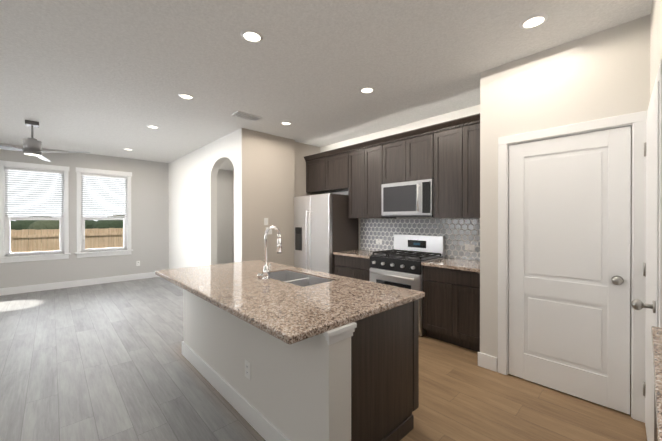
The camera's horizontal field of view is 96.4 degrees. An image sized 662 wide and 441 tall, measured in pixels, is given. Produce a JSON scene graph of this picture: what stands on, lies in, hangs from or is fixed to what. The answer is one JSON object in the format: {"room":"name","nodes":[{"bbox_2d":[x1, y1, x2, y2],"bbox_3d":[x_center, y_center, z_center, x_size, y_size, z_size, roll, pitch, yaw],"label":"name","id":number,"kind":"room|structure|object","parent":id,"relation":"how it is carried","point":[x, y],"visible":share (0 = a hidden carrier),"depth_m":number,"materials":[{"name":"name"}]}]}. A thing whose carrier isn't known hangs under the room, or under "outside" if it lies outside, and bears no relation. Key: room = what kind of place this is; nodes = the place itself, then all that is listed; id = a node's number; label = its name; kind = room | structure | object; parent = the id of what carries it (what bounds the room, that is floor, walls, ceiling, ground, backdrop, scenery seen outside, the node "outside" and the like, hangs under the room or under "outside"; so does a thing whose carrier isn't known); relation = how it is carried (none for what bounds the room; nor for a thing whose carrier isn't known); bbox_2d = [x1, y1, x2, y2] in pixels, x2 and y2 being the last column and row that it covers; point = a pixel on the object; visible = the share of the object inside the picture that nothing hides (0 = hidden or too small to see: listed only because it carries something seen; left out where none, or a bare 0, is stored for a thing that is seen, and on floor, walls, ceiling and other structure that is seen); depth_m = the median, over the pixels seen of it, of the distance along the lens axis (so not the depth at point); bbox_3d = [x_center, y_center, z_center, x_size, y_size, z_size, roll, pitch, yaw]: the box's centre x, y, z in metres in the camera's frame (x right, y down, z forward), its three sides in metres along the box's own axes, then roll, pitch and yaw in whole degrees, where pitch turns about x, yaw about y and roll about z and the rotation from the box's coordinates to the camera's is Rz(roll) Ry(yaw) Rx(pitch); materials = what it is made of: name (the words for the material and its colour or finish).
{"room":"kitchen","nodes":[
{"label":"kitchen","id":0,"kind":"room"},
{"bbox_2d":[0,143,232,287],"bbox_3d":[-5.366,-0.022,6.069,7.260,2.770,0.120,0,0,-43],"label":"wall","id":1,"kind":"structure","parent":0,"point":[150,214],"depth_m":6.76,"materials":[{"name":"grey paint"}]},
{"bbox_2d":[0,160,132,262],"bbox_3d":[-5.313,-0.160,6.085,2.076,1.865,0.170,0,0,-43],"label":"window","id":2,"kind":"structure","parent":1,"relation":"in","point":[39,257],"depth_m":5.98,"materials":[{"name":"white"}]},
{"bbox_2d":[5,167,126,216],"bbox_3d":[-5.308,-0.530,6.079,1.868,0.906,0.050,0,0,-43],"label":"window blinds","id":3,"kind":"object","parent":2,"relation":"attached to","point":[53,187],"visible":0.96,"depth_m":5.88,"materials":[{"name":"white plastic"}]},
{"bbox_2d":[0,272,159,295],"bbox_3d":[-5.919,1.300,5.457,5.310,0.130,0.018,0,0,-43],"label":"baseboard","id":4,"kind":"structure","parent":1,"relation":"attached to","point":[67,284],"depth_m":6.05,"materials":[{"name":"white"}]},
{"bbox_2d":[168,128,241,268],"bbox_3d":[-2.629,-0.022,5.923,0.120,2.770,3.850,0,0,-43],"label":"wall","id":5,"kind":"structure","parent":0,"point":[193,209],"depth_m":5.72,"materials":[{"name":"white paint"}]},
{"bbox_2d":[242,128,319,266],"bbox_3d":[-0.819,-0.019,5.128,1.660,2.770,0.212,0,0,-43],"label":"wall","id":6,"kind":"structure","parent":0,"point":[273,176],"depth_m":4.83,"materials":[{"name":"white paint"}]},
{"bbox_2d":[0,277,646,440],"bbox_3d":[-2.339,1.404,2.867,7.260,0.060,8.980,0,0,-43],"label":"floor","id":7,"kind":"structure","parent":0,"point":[104,362],"depth_m":2.41,"materials":[{"name":"grey wood"}]},
{"bbox_2d":[182,292,424,440],"bbox_3d":[-0.525,0.950,2.452,1.030,0.850,2.243,0,0,-43],"label":"kitchen island","id":8,"kind":"object","parent":7,"relation":"on","point":[330,357],"depth_m":1.77,"materials":[{"name":"white paint"}]},
{"bbox_2d":[245,359,249,379],"bbox_3d":[-0.576,1.027,2.041,0.007,0.118,0.075,0,0,-43],"label":"outlet","id":9,"kind":"object","parent":8,"relation":"attached to","point":[247,369],"visible":1,"depth_m":2.03,"materials":[{"name":"white plastic"}]},
{"bbox_2d":[155,260,424,347],"bbox_3d":[-0.536,0.510,2.469,1.140,0.039,2.250,0,0,-43],"label":"island countertop","id":10,"kind":"structure","parent":8,"relation":"on","point":[284,311],"depth_m":1.94,"materials":[{"name":"beige stone"}]},
{"bbox_2d":[258,226,281,279],"bbox_3d":[-0.512,0.268,2.527,0.186,0.442,0.193,0,0,-43],"label":"faucet","id":11,"kind":"object","parent":10,"relation":"on","point":[266,271],"visible":1,"depth_m":2.46,"materials":[{"name":"silver metal"}]},
{"bbox_2d":[259,272,322,283],"bbox_3d":[-0.327,0.627,2.584,0.357,0.254,0.727,0,0,-43],"label":"sink","id":12,"kind":"object","parent":10,"relation":"in","point":[295,277],"depth_m":2.79,"materials":[{"name":"silver metal"}]},
{"bbox_2d":[294,193,357,274],"bbox_3d":[-0.115,0.476,5.022,0.743,1.780,0.895,0,0,-43],"label":"refrigerator","id":13,"kind":"object","parent":7,"relation":"on","point":[325,227],"visible":0.54,"depth_m":4.72,"materials":[{"name":"grey metal"}]},
{"bbox_2d":[333,249,376,280],"bbox_3d":[0.505,0.926,4.472,0.632,0.885,0.708,0,0,-43],"label":"base cabinet","id":14,"kind":"object","parent":7,"relation":"on","point":[355,264],"visible":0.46,"depth_m":4.27,"materials":[{"name":"brown wood"}]},
{"bbox_2d":[370,234,444,336],"bbox_3d":[0.982,0.788,3.906,0.690,1.165,0.761,0,0,-43],"label":"gas range","id":15,"kind":"object","parent":7,"relation":"on","point":[399,265],"visible":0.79,"depth_m":3.80,"materials":[{"name":"silver metal"}]},
{"bbox_2d":[421,258,479,351],"bbox_3d":[1.519,0.930,3.398,0.632,0.885,0.709,0,0,-43],"label":"base cabinet","id":16,"kind":"object","parent":7,"relation":"on","point":[451,302],"visible":0.67,"depth_m":3.21,"materials":[{"name":"brown wood"}]},
{"bbox_2d":[654,386,654,440],"bbox_3d":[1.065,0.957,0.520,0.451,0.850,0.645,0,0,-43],"label":"base cabinet","id":17,"kind":"object","parent":7,"relation":"on","point":[654,386],"depth_m":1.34,"materials":[{"name":"brown wood"}]},
{"bbox_2d":[651,326,661,440],"bbox_3d":[0.497,0.517,-0.012,3.394,0.034,0.655,0,0,-43],"label":"countertop","id":18,"kind":"structure","parent":17,"relation":"on","point":[656,332],"depth_m":1.00,"materials":[{"name":"beige stone"}]},
{"bbox_2d":[0,0,652,170],"bbox_3d":[-2.339,-1.436,2.857,7.260,0.080,8.980,0,0,-43],"label":"ceiling","id":19,"kind":"structure","parent":0,"point":[113,78],"depth_m":2.61,"materials":[{"name":"white paint"}]},
{"bbox_2d":[0,120,89,161],"bbox_3d":[-4.369,-1.167,4.239,1.339,0.468,1.290,0,0,-43],"label":"ceiling fan","id":20,"kind":"object","parent":19,"relation":"hanging from","point":[32,146],"visible":0.98,"depth_m":4.15,"materials":[{"name":"silver metal"}]},
{"bbox_2d":[146,125,159,128],"bbox_3d":[-2.655,-1.395,4.416,0.169,0.012,0.169,0,0,8],"label":"recessed light","id":21,"kind":"object","parent":19,"relation":"in","point":[152,126],"depth_m":4.40,"materials":[{"name":"white plastic"}]},
{"bbox_2d":[178,93,194,98],"bbox_3d":[-1.625,-1.392,3.325,0.169,0.012,0.169,0,0,41],"label":"recessed light","id":22,"kind":"object","parent":19,"relation":"in","point":[185,95],"depth_m":3.30,"materials":[{"name":"white plastic"}]},
{"bbox_2d":[232,111,261,120],"bbox_3d":[-1.126,-1.388,3.962,0.350,0.022,0.190,0,0,-43],"label":"ceiling vent","id":23,"kind":"object","parent":19,"relation":"in","point":[239,114],"visible":0.98,"depth_m":3.95,"materials":[{"name":"white metal"}]},
{"bbox_2d":[240,29,263,42],"bbox_3d":[-0.595,-1.388,2.234,0.169,0.012,0.169,0,0,8],"label":"recessed light","id":24,"kind":"object","parent":19,"relation":"in","point":[250,34],"depth_m":2.22,"materials":[{"name":"white plastic"}]},
{"bbox_2d":[280,121,291,124],"bbox_3d":[-0.644,-1.395,4.252,0.169,0.012,0.169,0,0,41],"label":"recessed light","id":25,"kind":"object","parent":19,"relation":"in","point":[283,122],"depth_m":4.22,"materials":[{"name":"white plastic"}]},
{"bbox_2d":[359,86,374,92],"bbox_3d":[0.386,-1.391,3.161,0.169,0.012,0.169,0,0,8],"label":"recessed light","id":26,"kind":"object","parent":19,"relation":"in","point":[366,89],"depth_m":3.15,"materials":[{"name":"white plastic"}]},
{"bbox_2d":[519,13,548,28],"bbox_3d":[1.416,-1.387,2.070,0.169,0.012,0.169,0,0,8],"label":"recessed light","id":27,"kind":"object","parent":19,"relation":"in","point":[533,20],"depth_m":2.06,"materials":[{"name":"white plastic"}]},
{"bbox_2d":[233,104,631,374],"bbox_3d":[0.242,-0.019,5.299,0.120,2.770,8.980,0,0,-43],"label":"wall","id":28,"kind":"structure","parent":0,"point":[465,112],"depth_m":4.28,"materials":[{"name":"white paint"}]},
{"bbox_2d":[305,153,327,192],"bbox_3d":[-0.129,-0.807,5.344,0.351,0.585,0.593,0,0,-43],"label":"upper cabinet","id":29,"kind":"object","parent":28,"relation":"attached to","point":[316,167],"depth_m":5.22,"materials":[{"name":"brown wood"}]},
{"bbox_2d":[328,149,347,192],"bbox_3d":[0.195,-0.805,5.000,0.351,0.585,0.593,0,0,-43],"label":"upper cabinet","id":30,"kind":"object","parent":28,"relation":"attached to","point":[337,162],"depth_m":4.85,"materials":[{"name":"brown wood"}]},
{"bbox_2d":[344,145,367,217],"bbox_3d":[0.511,-0.565,4.666,0.351,1.064,0.451,0,0,-43],"label":"upper cabinet","id":31,"kind":"object","parent":28,"relation":"attached to","point":[357,189],"depth_m":4.52,"materials":[{"name":"brown wood"}]},
{"bbox_2d":[368,141,395,217],"bbox_3d":[0.738,-0.564,4.426,0.351,1.064,0.451,0,0,-43],"label":"upper cabinet","id":32,"kind":"object","parent":28,"relation":"attached to","point":[375,152],"depth_m":4.28,"materials":[{"name":"brown wood"}]},
{"bbox_2d":[384,137,411,183],"bbox_3d":[1.003,-0.805,4.144,0.351,0.579,0.444,0,0,-43],"label":"upper cabinet","id":33,"kind":"object","parent":28,"relation":"attached to","point":[398,151],"depth_m":4.00,"materials":[{"name":"brown wood"}]},
{"bbox_2d":[381,179,432,216],"bbox_3d":[1.088,-0.278,4.003,0.424,0.465,0.759,0,0,-43],"label":"microwave","id":34,"kind":"object","parent":33,"relation":"attached to","point":[408,199],"visible":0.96,"depth_m":3.85,"materials":[{"name":"silver metal"}]},
{"bbox_2d":[360,218,479,260],"bbox_3d":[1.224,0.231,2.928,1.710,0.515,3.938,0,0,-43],"label":"tile backsplash","id":35,"kind":"structure","parent":28,"relation":"attached to","point":[458,233],"depth_m":4.04,"materials":[{"name":"white tile"}]},
{"bbox_2d":[376,239,381,243],"bbox_3d":[0.751,0.328,4.653,0.007,0.075,0.118,0,0,-43],"label":"outlet","id":36,"kind":"object","parent":35,"relation":"attached to","point":[378,241],"visible":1,"depth_m":4.65,"materials":[{"name":"white plastic"}]},
{"bbox_2d":[465,244,474,250],"bbox_3d":[1.705,0.331,3.642,0.007,0.075,0.118,0,0,-43],"label":"outlet","id":37,"kind":"object","parent":35,"relation":"attached to","point":[470,247],"visible":1,"depth_m":3.63,"materials":[{"name":"white plastic"}]},
{"bbox_2d":[412,129,431,180],"bbox_3d":[1.226,-0.805,3.908,0.351,0.579,0.445,0,0,-43],"label":"upper cabinet","id":38,"kind":"object","parent":28,"relation":"attached to","point":[421,142],"depth_m":3.74,"materials":[{"name":"brown wood"}]},
{"bbox_2d":[432,121,467,217],"bbox_3d":[1.499,-0.561,3.619,0.351,1.064,0.476,0,0,-43],"label":"upper cabinet","id":39,"kind":"object","parent":28,"relation":"attached to","point":[445,156],"depth_m":3.48,"materials":[{"name":"brown wood"}]},
{"bbox_2d":[468,121,479,217],"bbox_3d":[1.723,-0.560,3.383,0.351,1.064,0.415,0,0,-43],"label":"upper cabinet","id":40,"kind":"object","parent":28,"relation":"attached to","point":[473,126],"depth_m":3.28,"materials":[{"name":"brown wood"}]},
{"bbox_2d":[480,15,649,371],"bbox_3d":[1.826,-0.010,2.442,0.120,2.770,1.090,0,0,-43],"label":"wall","id":41,"kind":"structure","parent":0,"point":[601,74],"depth_m":2.40,"materials":[{"name":"white paint"}]},
{"bbox_2d":[509,126,630,414],"bbox_3d":[1.822,0.350,2.336,0.114,2.028,0.760,0,0,-43],"label":"pantry door","id":42,"kind":"structure","parent":41,"relation":"in","point":[569,259],"depth_m":2.30,"materials":[{"name":"white wood"}]},
{"bbox_2d":[498,60,661,422],"bbox_3d":[1.565,0.316,2.061,1.025,2.122,0.971,0,0,-43],"label":"door frame","id":43,"kind":"structure","parent":41,"relation":"attached to","point":[636,121],"depth_m":2.05,"materials":[{"name":"white wood"}]},
{"bbox_2d":[650,0,661,97],"bbox_3d":[2.395,-0.007,1.693,1.700,2.770,0.780,0,0,-43],"label":"wall block","id":44,"kind":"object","parent":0,"point":[656,35],"visible":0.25,"depth_m":1.72,"materials":[{"name":"white paint"}]},
{"bbox_2d":[631,81,659,440],"bbox_3d":[1.819,0.349,1.711,0.784,2.033,0.105,0,0,-43],"label":"door","id":45,"kind":"structure","parent":44,"relation":"attached to","point":[651,264],"depth_m":1.62,"materials":[{"name":"white painted wood"},{"name":"satin nickel"}]},
{"label":"outside","id":46,"kind":"structure","parent":0,"visible":0},
{"bbox_3d":[-21.698,2.017,26.421,85.000,0.050,51.870,0,0,-43],"label":"ground","id":47,"kind":"structure","parent":46,"visible":0},
{"bbox_2d":[11,228,122,252],"bbox_3d":[-8.254,1.154,10.065,30.100,1.790,0.110,0,0,-43],"label":"fence","id":48,"kind":"object","parent":47,"relation":"on","point":[100,238],"visible":0.02,"depth_m":9.47,"materials":[{"name":"brown wood"}]},
{"bbox_2d":[11,215,124,243],"bbox_3d":[-17.650,0.707,29.997,76.578,2.789,8.568,0,0,-43],"label":"trees","id":49,"kind":"object","parent":47,"relation":"on","point":[45,224],"visible":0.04,"depth_m":24.43,"materials":[{"name":"green plant"}]}
]}

